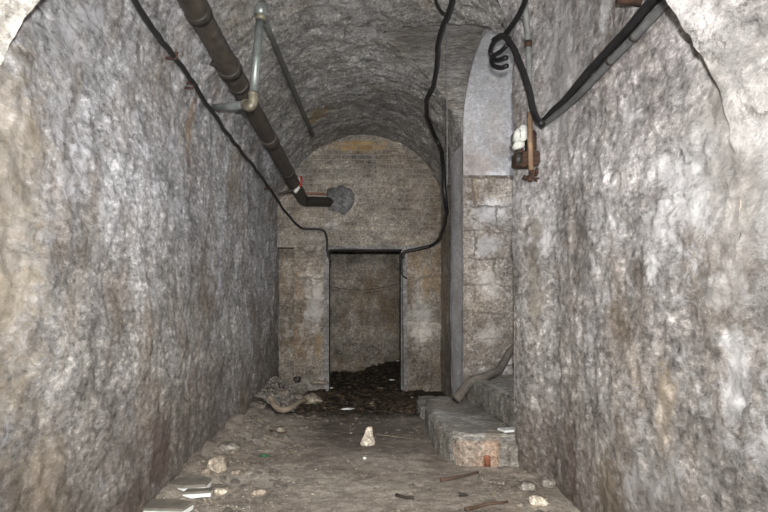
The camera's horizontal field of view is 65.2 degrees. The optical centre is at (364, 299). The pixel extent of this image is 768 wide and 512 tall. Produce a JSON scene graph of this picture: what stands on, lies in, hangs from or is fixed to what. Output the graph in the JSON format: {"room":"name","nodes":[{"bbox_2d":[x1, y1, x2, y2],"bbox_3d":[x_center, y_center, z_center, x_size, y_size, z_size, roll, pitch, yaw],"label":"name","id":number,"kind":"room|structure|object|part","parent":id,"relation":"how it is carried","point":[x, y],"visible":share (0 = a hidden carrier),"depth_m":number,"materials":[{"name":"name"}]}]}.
{"room":"underground passage","nodes":[
{"label":"underground passage","id":0,"kind":"room"},
{"bbox_2d":[0,0,294,511],"bbox_3d":[-1.131,-0.135,2.725,0.352,3.369,11.454,0,0,1],"label":"wall","id":1,"kind":"structure","parent":0,"point":[139,251],"depth_m":2.95,"materials":[{"name":"stone"}]},
{"bbox_2d":[131,0,331,262],"bbox_3d":[-1.081,-0.980,5.524,0.641,0.956,5.375,0,0,7],"label":"cable","id":2,"kind":"object","parent":1,"relation":"attached to","point":[174,55],"visible":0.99,"depth_m":3.98,"materials":[{"name":"black rubber"}]},
{"bbox_2d":[278,247,440,391],"bbox_3d":[0.000,0.438,8.353,2.605,2.324,0.361,0,0,0],"label":"wall","id":3,"kind":"structure","parent":0,"point":[301,269],"depth_m":8.21,"materials":[{"name":"stone"}]},
{"bbox_2d":[324,250,329,390],"bbox_3d":[-0.526,0.458,8.345,0.071,2.283,0.351,0,0,0],"label":"trim","id":4,"kind":"structure","parent":3,"relation":"attached to","point":[326,260],"depth_m":8.17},
{"bbox_2d":[329,283,400,289],"bbox_3d":[0.001,-0.187,8.300,1.026,0.106,0.009,0,0,0],"label":"wire","id":5,"kind":"object","parent":3,"relation":"attached to","point":[399,283],"visible":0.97,"depth_m":8.30,"materials":[{"name":"black rubber"}]},
{"bbox_2d":[331,249,401,250],"bbox_3d":[0.020,-0.678,8.114,0.963,0.033,0.038,0,0,0],"label":"cable","id":6,"kind":"object","parent":3,"relation":"attached to","point":[331,249],"visible":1,"depth_m":8.10,"materials":[{"name":"black rubber"}]},
{"bbox_2d":[322,246,425,251],"bbox_3d":[0.127,-0.711,8.338,1.414,0.055,0.365,0,0,0],"label":"trim","id":7,"kind":"structure","parent":3,"relation":"attached to","point":[323,247],"depth_m":8.15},
{"bbox_2d":[399,252,406,278],"bbox_3d":[0.519,-0.464,8.117,0.110,0.372,0.030,0,0,13],"label":"stub","id":8,"kind":"object","parent":3,"relation":"attached to","point":[399,252],"visible":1,"depth_m":8.11,"materials":[{"name":"black rubber"}]},
{"bbox_2d":[402,258,403,385],"bbox_3d":[0.512,0.298,8.140,0.025,1.736,0.018,0,0,0],"label":"conduit","id":9,"kind":"object","parent":3,"relation":"attached to","point":[402,258],"visible":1,"depth_m":8.13,"materials":[{"name":"metal"}]},
{"bbox_2d":[400,250,406,391],"bbox_3d":[0.533,0.458,8.345,0.083,2.283,0.350,0,0,0],"label":"trim","id":10,"kind":"structure","parent":3,"relation":"attached to","point":[404,387],"depth_m":8.17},
{"bbox_2d":[207,0,512,203],"bbox_3d":[0.018,-1.796,5.185,2.124,0.992,6.532,0,0,0],"label":"ceiling","id":11,"kind":"structure","parent":0,"point":[347,79],"depth_m":5.59,"materials":[{"name":"grey stone"}]},
{"bbox_2d":[211,0,267,111],"bbox_3d":[-0.937,-1.760,4.349,0.146,0.931,0.848,0,0,-40],"label":"pipe","id":12,"kind":"object","parent":11,"relation":"attached to","point":[250,104],"visible":0.98,"depth_m":4.10,"materials":[{"name":"grey metal"}]},
{"bbox_2d":[177,0,332,206],"bbox_3d":[-0.907,-1.571,5.227,0.521,0.644,6.252,0,0,6],"label":"pipe","id":13,"kind":"object","parent":11,"relation":"attached to","point":[198,13],"visible":0.89,"depth_m":4.31,"materials":[{"name":"brown metal"}]},
{"bbox_2d":[278,176,302,194],"bbox_3d":[-0.887,-1.363,7.145,0.292,0.221,0.058,0,0,0],"label":"clamp","id":14,"kind":"object","parent":13,"relation":"attached to","point":[296,190],"visible":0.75,"depth_m":7.13,"materials":[{"name":"white metal"}]},
{"bbox_3d":[-0.934,-1.294,7.150,0.198,0.083,0.048,0,0,0],"label":"spout","id":15,"kind":"part","parent":14,"relation":"part of","materials":[{"name":"grey metal"}]},
{"bbox_2d":[264,18,314,136],"bbox_3d":[-0.686,-2.018,5.810,0.060,0.091,3.122,0,0,1],"label":"conduit","id":16,"kind":"object","parent":11,"relation":"attached to","point":[267,28],"visible":0.97,"depth_m":5.26,"materials":[{"name":"grey metal"}]},
{"bbox_2d":[401,0,455,258],"bbox_3d":[0.742,-1.351,6.092,0.507,1.584,4.104,0,0,0],"label":"cable","id":17,"kind":"object","parent":11,"relation":"hanging from","point":[450,8],"visible":1,"depth_m":6.40,"materials":[{"name":"black rubber"}]},
{"bbox_2d":[434,0,445,15],"bbox_3d":[0.523,-2.115,4.266,0.066,0.061,0.339,0,0,25],"label":"cable","id":18,"kind":"object","parent":17,"relation":"attached to","point":[441,11],"visible":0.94,"depth_m":4.34,"materials":[{"name":"black rubber"}]},
{"bbox_2d":[446,23,447,184],"bbox_3d":[0.616,-1.494,4.515,0.012,1.257,0.008,0,0,0],"label":"hanging wire","id":19,"kind":"object","parent":11,"relation":"hanging from","point":[446,23],"visible":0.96,"depth_m":4.51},
{"bbox_2d":[277,134,448,246],"bbox_3d":[0.000,-1.610,8.193,2.600,1.780,0.114,0,0,0],"label":"wall","id":20,"kind":"structure","parent":0,"point":[382,193],"depth_m":8.21,"materials":[{"name":"brick"}]},
{"bbox_2d":[305,192,325,194],"bbox_3d":[-0.671,-1.446,8.160,0.353,0.034,0.032,0,0,-20],"label":"pipe","id":21,"kind":"object","parent":20,"relation":"attached to","point":[309,193],"visible":0.84,"depth_m":8.14,"materials":[{"name":"red metal"}]},
{"bbox_2d":[330,252,399,372],"bbox_3d":[0.000,0.200,10.309,3.000,3.000,0.048,0,0,0],"label":"wall","id":22,"kind":"structure","parent":0,"point":[364,323],"depth_m":10.31,"materials":[{"name":"stone"}]},
{"bbox_2d":[155,361,580,511],"bbox_3d":[0.000,1.156,3.850,2.900,0.300,13.700,0,0,0],"label":"floor","id":23,"kind":"structure","parent":0,"point":[413,462],"depth_m":4.20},
{"bbox_2d":[143,498,193,511],"bbox_3d":[-1.097,1.137,3.291,0.305,0.046,0.169,0,0,0],"label":"slab","id":24,"kind":"object","parent":23,"relation":"on","point":[154,505],"visible":0.9,"depth_m":3.27,"materials":[{"name":"stone"}]},
{"bbox_2d":[167,475,210,490],"bbox_3d":[-1.080,1.130,3.691,0.255,0.057,0.209,0,0,0],"label":"slab","id":25,"kind":"object","parent":23,"relation":"on","point":[194,481],"visible":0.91,"depth_m":3.65,"materials":[{"name":"stone"}]},
{"bbox_2d":[182,487,212,497],"bbox_3d":[-0.996,1.145,3.561,0.177,0.038,0.079,0,0,-12],"label":"slab","id":26,"kind":"object","parent":23,"relation":"on","point":[190,492],"visible":1,"depth_m":3.54,"materials":[{"name":"stone"}]},
{"bbox_2d":[200,467,210,474],"bbox_3d":[-1.040,1.116,3.912,0.068,0.050,0.056,0,0,0],"label":"stone","id":27,"kind":"object","parent":23,"relation":"on","point":[206,470],"visible":1,"depth_m":3.90,"materials":[{"name":"beige stone"}]},
{"bbox_2d":[206,455,226,473],"bbox_3d":[-1.002,1.117,4.067,0.142,0.130,0.122,0,0,0],"label":"stone","id":28,"kind":"object","parent":23,"relation":"on","point":[218,464],"visible":0.84,"depth_m":4.02,"materials":[{"name":"beige stone"}]},
{"bbox_2d":[213,488,226,494],"bbox_3d":[-0.896,1.186,3.707,0.087,0.049,0.058,0,0,0],"label":"stone","id":29,"kind":"object","parent":23,"relation":"on","point":[219,491],"visible":1,"depth_m":3.69,"materials":[{"name":"stone"}]},
{"bbox_2d":[219,475,226,480],"bbox_3d":[-0.942,1.175,3.964,0.065,0.034,0.064,0,0,31],"label":"pebble","id":30,"kind":"object","parent":23,"relation":"on","point":[222,477],"visible":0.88,"depth_m":3.95,"materials":[{"name":"stone"}]},
{"bbox_2d":[217,483,229,488],"bbox_3d":[-0.905,1.186,3.818,0.092,0.042,0.091,0,0,-41],"label":"pebble","id":31,"kind":"object","parent":23,"relation":"on","point":[223,485],"visible":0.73,"depth_m":3.80,"materials":[{"name":"grey stone"}]},
{"bbox_2d":[222,453,231,457],"bbox_3d":[-1.037,1.164,4.438,0.099,0.052,0.097,0,0,-2],"label":"pebble","id":32,"kind":"object","parent":23,"relation":"on","point":[227,455],"visible":0.43,"depth_m":4.43,"materials":[{"name":"grey stone"}]},
{"bbox_2d":[218,441,240,451],"bbox_3d":[-1.045,1.134,4.613,0.178,0.084,0.158,0,0,0],"label":"stone","id":33,"kind":"object","parent":23,"relation":"on","point":[224,446],"visible":0.79,"depth_m":4.57,"materials":[{"name":"grey stone"}]},
{"bbox_2d":[226,458,234,463],"bbox_3d":[-0.990,1.172,4.344,0.096,0.059,0.094,0,0,-14],"label":"pebble","id":34,"kind":"object","parent":23,"relation":"on","point":[229,460],"visible":0.57,"depth_m":4.32,"materials":[{"name":"grey stone"}]},
{"bbox_2d":[225,449,240,454],"bbox_3d":[-1.000,1.157,4.550,0.094,0.058,0.091,0,0,22],"label":"pebble","id":35,"kind":"object","parent":23,"relation":"on","point":[233,451],"visible":0.8,"depth_m":4.53,"materials":[{"name":"stone"}]},
{"bbox_2d":[230,479,239,483],"bbox_3d":[-0.855,1.196,3.944,0.070,0.037,0.071,0,0,-27],"label":"pebble","id":36,"kind":"object","parent":23,"relation":"on","point":[233,481],"visible":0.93,"depth_m":3.93,"materials":[{"name":"grey stone"}]},
{"bbox_2d":[230,470,240,474],"bbox_3d":[-0.895,1.189,4.140,0.076,0.039,0.059,0,0,0],"label":"stone","id":37,"kind":"object","parent":23,"relation":"on","point":[233,472],"visible":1,"depth_m":4.12,"materials":[{"name":"beige stone"}]},
{"bbox_2d":[234,469,244,475],"bbox_3d":[-0.880,1.198,4.155,0.091,0.051,0.089,0,0,-30],"label":"pebble","id":38,"kind":"object","parent":23,"relation":"on","point":[241,472],"visible":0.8,"depth_m":4.14,"materials":[{"name":"beige stone"}]},
{"bbox_2d":[237,437,246,441],"bbox_3d":[-1.025,1.149,4.948,0.093,0.038,0.092,0,0,4],"label":"pebble","id":39,"kind":"object","parent":23,"relation":"on","point":[241,439],"visible":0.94,"depth_m":4.92,"materials":[{"name":"grey stone"}]},
{"bbox_2d":[237,502,249,508],"bbox_3d":[-0.701,1.185,3.469,0.075,0.038,0.076,0,0,-9],"label":"pebble","id":40,"kind":"object","parent":23,"relation":"on","point":[240,505],"visible":1,"depth_m":3.46,"materials":[{"name":"beige stone"}]},
{"bbox_2d":[250,488,265,495],"bbox_3d":[-0.659,1.184,3.702,0.097,0.040,0.067,0,0,0],"label":"stone","id":41,"kind":"object","parent":23,"relation":"on","point":[259,491],"visible":1,"depth_m":3.68,"materials":[{"name":"beige stone"}]},
{"bbox_2d":[255,404,264,408],"bbox_3d":[-1.087,1.101,6.194,0.085,0.049,0.083,0,0,39],"label":"pebble","id":42,"kind":"object","parent":23,"relation":"on","point":[260,406],"visible":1,"depth_m":6.17,"materials":[{"name":"grey stone"}]},
{"bbox_2d":[261,441,270,446],"bbox_3d":[-0.820,1.202,4.984,0.079,0.053,0.077,0,0,0],"label":"pebble","id":43,"kind":"object","parent":23,"relation":"on","point":[266,443],"visible":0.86,"depth_m":4.96,"materials":[{"name":"grey stone"}]},
{"bbox_2d":[261,461,271,465],"bbox_3d":[-0.721,1.196,4.388,0.082,0.046,0.083,0,0,-3],"label":"pebble","id":44,"kind":"object","parent":23,"relation":"on","point":[265,462],"visible":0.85,"depth_m":4.36,"materials":[{"name":"grey stone"}]},
{"bbox_2d":[266,493,277,499],"bbox_3d":[-0.565,1.189,3.633,0.076,0.041,0.076,0,0,-10],"label":"pebble","id":45,"kind":"object","parent":23,"relation":"on","point":[270,496],"visible":0.95,"depth_m":3.62,"materials":[{"name":"grey stone"}]},
{"bbox_2d":[270,431,278,435],"bbox_3d":[-0.805,1.189,5.316,0.086,0.055,0.087,0,0,26],"label":"pebble","id":46,"kind":"object","parent":23,"relation":"on","point":[273,433],"visible":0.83,"depth_m":5.30,"materials":[{"name":"grey stone"}]},
{"bbox_2d":[268,468,281,475],"bbox_3d":[-0.628,1.198,4.179,0.101,0.057,0.100,0,0,-11],"label":"pebble","id":47,"kind":"object","parent":23,"relation":"on","point":[274,472],"visible":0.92,"depth_m":4.15,"materials":[{"name":"grey stone"}]},
{"bbox_2d":[273,481,287,489],"bbox_3d":[-0.542,1.195,3.865,0.101,0.061,0.102,0,0,36],"label":"pebble","id":48,"kind":"object","parent":23,"relation":"on","point":[280,485],"visible":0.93,"depth_m":3.84,"materials":[{"name":"grey stone"}]},
{"bbox_2d":[253,376,309,411],"bbox_3d":[-0.979,1.114,7.253,0.528,0.288,1.768,0,0,0],"label":"rubble","id":49,"kind":"object","parent":23,"relation":"on","point":[278,398],"visible":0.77,"depth_m":7.11,"materials":[{"name":"grey stone"}]},
{"bbox_2d":[267,394,306,412],"bbox_3d":[-0.767,1.096,6.570,0.337,0.166,0.657,0,0,39],"label":"branch","id":50,"kind":"object","parent":49,"relation":"on","point":[272,402],"visible":1,"depth_m":6.35,"materials":[{"name":"brown wood"}]},
{"bbox_2d":[293,376,300,382],"bbox_3d":[-0.916,1.075,8.105,0.105,0.090,0.088,0,0,0],"label":"stone","id":51,"kind":"object","parent":49,"relation":"on","point":[296,379],"visible":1,"depth_m":8.07,"materials":[{"name":"grey stone"}]},
{"bbox_2d":[310,380,326,384],"bbox_3d":[-0.614,1.091,7.914,0.232,0.058,0.093,0,0,0],"label":"stone","id":52,"kind":"object","parent":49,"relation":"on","point":[322,382],"visible":1,"depth_m":7.88,"materials":[{"name":"beige stone"}]},
{"bbox_2d":[262,435,303,447],"bbox_3d":[-0.682,1.184,5.038,0.568,0.022,0.047,0,0,44],"label":"twig","id":53,"kind":"object","parent":23,"relation":"on","point":[262,435],"visible":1,"depth_m":5.06,"materials":[{"name":"brown wood"}]},
{"bbox_2d":[278,389,289,396],"bbox_3d":[-0.990,1.151,7.314,0.162,0.131,0.166,0,0,0],"label":"stone","id":54,"kind":"object","parent":23,"relation":"on","point":[281,390],"visible":0.44,"depth_m":7.26,"materials":[{"name":"grey stone"}]},
{"bbox_2d":[289,448,296,452],"bbox_3d":[-0.577,1.196,4.754,0.070,0.034,0.069,0,0,-29],"label":"pebble","id":55,"kind":"object","parent":23,"relation":"on","point":[292,450],"visible":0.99,"depth_m":4.74,"materials":[{"name":"stone"}]},
{"bbox_2d":[288,393,302,401],"bbox_3d":[-0.814,1.162,7.021,0.199,0.129,0.154,0,0,0],"label":"stone","id":56,"kind":"object","parent":23,"relation":"on","point":[299,396],"visible":0.41,"depth_m":6.99,"materials":[{"name":"grey stone"}]},
{"bbox_2d":[302,393,322,405],"bbox_3d":[-0.609,1.158,6.932,0.232,0.165,0.199,0,0,-32],"label":"stone","id":57,"kind":"object","parent":23,"relation":"on","point":[311,398],"visible":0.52,"depth_m":6.86,"materials":[{"name":"beige stone"}]},
{"bbox_2d":[293,361,420,419],"bbox_3d":[0.006,1.138,8.223,2.479,0.320,4.441,0,0,0],"label":"leaf litter","id":58,"kind":"object","parent":23,"relation":"on","point":[398,395],"visible":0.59,"depth_m":7.24,"materials":[{"name":"brown plant"}]},
{"bbox_2d":[164,401,564,511],"bbox_3d":[-0.015,1.135,4.650,2.290,0.177,3.318,0,0,0],"label":"gravel","id":59,"kind":"object","parent":23,"relation":"on","point":[546,496],"visible":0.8,"depth_m":4.01,"materials":[{"name":"grey gravel"}]},
{"bbox_2d":[360,427,374,445],"bbox_3d":[0.024,1.133,5.001,0.130,0.158,0.091,0,0,-23],"label":"stone","id":60,"kind":"object","parent":23,"relation":"on","point":[368,439],"visible":0.98,"depth_m":4.97,"materials":[{"name":"stone"}]},
{"bbox_2d":[395,493,413,498],"bbox_3d":[0.238,1.190,3.628,0.122,0.026,0.027,0,0,36],"label":"twig","id":61,"kind":"object","parent":23,"relation":"on","point":[396,494],"visible":1,"depth_m":3.62,"materials":[{"name":"brown wood"}]},
{"bbox_2d":[415,395,451,418],"bbox_3d":[0.783,1.147,6.286,0.495,0.252,0.663,0,0,0],"label":"footing stone","id":62,"kind":"object","parent":23,"relation":"on","point":[420,402],"visible":0.22,"depth_m":6.34,"materials":[{"name":"grey stone"}]},
{"bbox_2d":[440,471,478,481],"bbox_3d":[0.638,1.186,4.027,0.320,0.029,0.035,0,0,-28],"label":"stick","id":63,"kind":"object","parent":23,"relation":"on","point":[476,472],"visible":1,"depth_m":4.00,"materials":[{"name":"brown wood"}]},
{"bbox_2d":[425,398,515,466],"bbox_3d":[1.584,1.115,5.142,2.095,0.314,1.693,0,0,0],"label":"stone step","id":64,"kind":"structure","parent":23,"relation":"on","point":[462,433],"depth_m":4.54,"materials":[{"name":"grey stone"}]},
{"bbox_2d":[466,374,513,426],"bbox_3d":[1.804,0.864,5.199,1.637,0.278,1.596,0,0,0],"label":"stone step","id":65,"kind":"structure","parent":64,"relation":"on","point":[494,396],"depth_m":5.12,"materials":[{"name":"grey stone"}]},
{"bbox_2d":[452,344,513,402],"bbox_3d":[1.175,0.696,5.729,0.805,0.525,0.149,0,0,-30],"label":"hose","id":66,"kind":"object","parent":65,"relation":"on","point":[458,396],"visible":0.94,"depth_m":5.64,"materials":[{"name":"grey rubber"}]},
{"bbox_2d":[497,427,513,432],"bbox_3d":[1.060,0.958,4.430,0.134,0.016,0.102,0,0,-18],"label":"shard","id":67,"kind":"object","parent":64,"relation":"on","point":[504,429],"visible":0.86,"depth_m":4.40},
{"bbox_2d":[464,500,507,510],"bbox_3d":[0.695,1.177,3.452,0.316,0.035,0.045,0,0,-31],"label":"stick","id":68,"kind":"object","parent":23,"relation":"on","point":[469,508],"visible":1,"depth_m":3.45,"materials":[{"name":"brown wood"}]},
{"bbox_2d":[504,440,518,466],"bbox_3d":[1.108,1.122,4.335,0.238,0.247,0.146,0,0,0],"label":"stone","id":69,"kind":"object","parent":23,"relation":"on","point":[511,450],"visible":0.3,"depth_m":4.30,"materials":[{"name":"grey stone"}]},
{"bbox_2d":[517,480,536,490],"bbox_3d":[1.015,1.167,3.746,0.125,0.072,0.093,0,0,0],"label":"stone","id":70,"kind":"object","parent":23,"relation":"on","point":[524,485],"visible":0.94,"depth_m":3.72,"materials":[{"name":"grey stone"}]},
{"bbox_2d":[528,495,548,506],"bbox_3d":[1.007,1.170,3.482,0.115,0.072,0.091,0,0,0],"label":"stone","id":71,"kind":"object","parent":23,"relation":"on","point":[534,500],"visible":0.95,"depth_m":3.46,"materials":[{"name":"stone"}]},
{"bbox_2d":[540,476,555,487],"bbox_3d":[1.164,1.161,3.813,0.100,0.082,0.084,0,0,0],"label":"stone","id":72,"kind":"object","parent":23,"relation":"on","point":[546,481],"visible":0.96,"depth_m":3.79,"materials":[{"name":"grey stone"}]},
{"bbox_2d":[0,0,740,210],"bbox_3d":[-0.061,-1.275,-0.535,2.703,2.070,5.052,0,0,0],"label":"ceiling","id":73,"kind":"structure","parent":0,"point":[12,12],"depth_m":1.89,"materials":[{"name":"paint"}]},
{"bbox_2d":[383,23,506,137],"bbox_3d":[0.630,-1.657,5.205,0.960,1.213,1.698,0,0,0],"label":"ceiling","id":74,"kind":"structure","parent":0,"point":[417,43],"depth_m":5.38,"materials":[{"name":"grey stone"}]},
{"bbox_2d":[440,184,450,395],"bbox_3d":[1.035,0.008,7.525,0.035,3.084,1.850,0,0,0],"label":"wall","id":75,"kind":"structure","parent":0,"point":[445,351],"depth_m":7.65,"materials":[{"name":"stone"}]},
{"bbox_2d":[450,145,463,396],"bbox_3d":[0.963,-0.015,6.330,0.120,3.130,0.553,0,0,5],"label":"wall","id":76,"kind":"structure","parent":0,"point":[456,178],"depth_m":6.28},
{"bbox_2d":[463,175,513,397],"bbox_3d":[1.842,-0.100,6.053,1.717,3.300,0.026,0,0,0],"label":"wall","id":77,"kind":"structure","parent":0,"point":[488,276],"depth_m":6.06,"materials":[{"name":"grey stone"}]},
{"bbox_2d":[462,21,513,175],"bbox_3d":[1.842,-1.637,5.205,1.716,1.275,1.750,0,0,0],"label":"wall","id":78,"kind":"structure","parent":77,"relation":"on","point":[488,128],"depth_m":5.99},
{"bbox_2d":[498,0,767,511],"bbox_3d":[1.764,-0.299,0.683,1.872,3.698,7.367,0,0,0],"label":"wall","id":79,"kind":"structure","parent":0,"point":[634,276],"depth_m":2.69,"materials":[{"name":"stone"}]},
{"bbox_2d":[488,0,527,62],"bbox_3d":[1.002,-1.847,4.195,0.079,0.261,0.870,0,0,-4],"label":"cable","id":80,"kind":"object","parent":79,"relation":"attached to","point":[523,5],"visible":0.79,"depth_m":4.17,"materials":[{"name":"black rubber"}]},
{"bbox_2d":[489,43,508,69],"bbox_3d":[0.963,-1.724,4.349,0.047,0.223,0.359,0,0,-7],"label":"cable","id":81,"kind":"object","parent":80,"relation":"hanging from","point":[493,65],"visible":1,"depth_m":4.29,"materials":[{"name":"black rubber"}]},
{"bbox_2d":[491,33,544,126],"bbox_3d":[1.036,-1.500,4.059,0.069,0.851,0.702,0,0,-13],"label":"cable","id":82,"kind":"object","parent":80,"relation":"hanging from","point":[524,75],"visible":1,"depth_m":3.96,"materials":[{"name":"black rubber"}]},
{"bbox_2d":[510,125,539,181],"bbox_3d":[1.088,-0.974,4.050,0.179,0.375,0.181,0,0,0],"label":"junction box","id":83,"kind":"object","parent":79,"relation":"attached to","point":[519,159],"visible":0.89,"depth_m":3.99,"materials":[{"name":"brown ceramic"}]},
{"bbox_2d":[527,111,533,170],"bbox_3d":[1.083,-1.041,3.930,0.041,0.381,0.033,0,0,0],"label":"rusty pipe","id":84,"kind":"object","parent":83,"relation":"attached to","point":[529,117],"visible":0.92,"depth_m":3.92,"materials":[{"name":"brown metal"}]},
{"bbox_2d":[523,3,531,111],"bbox_3d":[1.064,-1.623,3.967,0.061,0.800,0.254,0,0,26],"label":"conduit","id":85,"kind":"object","parent":79,"relation":"attached to","point":[528,42],"visible":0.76,"depth_m":4.03,"materials":[{"name":"grey metal"}]},
{"bbox_2d":[542,0,659,120],"bbox_3d":[1.147,-1.168,2.990,0.066,0.093,1.772,0,0,0],"label":"cable","id":86,"kind":"object","parent":79,"relation":"attached to","point":[647,6],"visible":0.91,"depth_m":2.81,"materials":[{"name":"black rubber"}]},
{"bbox_2d":[541,0,668,127],"bbox_3d":[1.157,-1.130,2.990,0.062,0.064,1.772,0,0,0],"label":"pipe","id":87,"kind":"object","parent":79,"relation":"attached to","point":[663,5],"visible":0.98,"depth_m":2.77,"materials":[{"name":"grey metal"}]},
{"bbox_2d":[615,0,642,6],"bbox_3d":[1.145,-1.299,2.581,0.130,0.065,0.062,0,0,-10],"label":"bracket","id":88,"kind":"object","parent":79,"relation":"attached to","point":[637,3],"visible":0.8,"depth_m":2.57,"materials":[{"name":"brown metal"}]},
{"bbox_2d":[666,0,767,224],"bbox_3d":[0.825,-0.807,-0.540,0.808,1.135,4.925,0,0,0],"label":"ceiling","id":89,"kind":"structure","parent":0,"point":[731,36],"depth_m":1.82,"materials":[{"name":"stone"}]}
]}

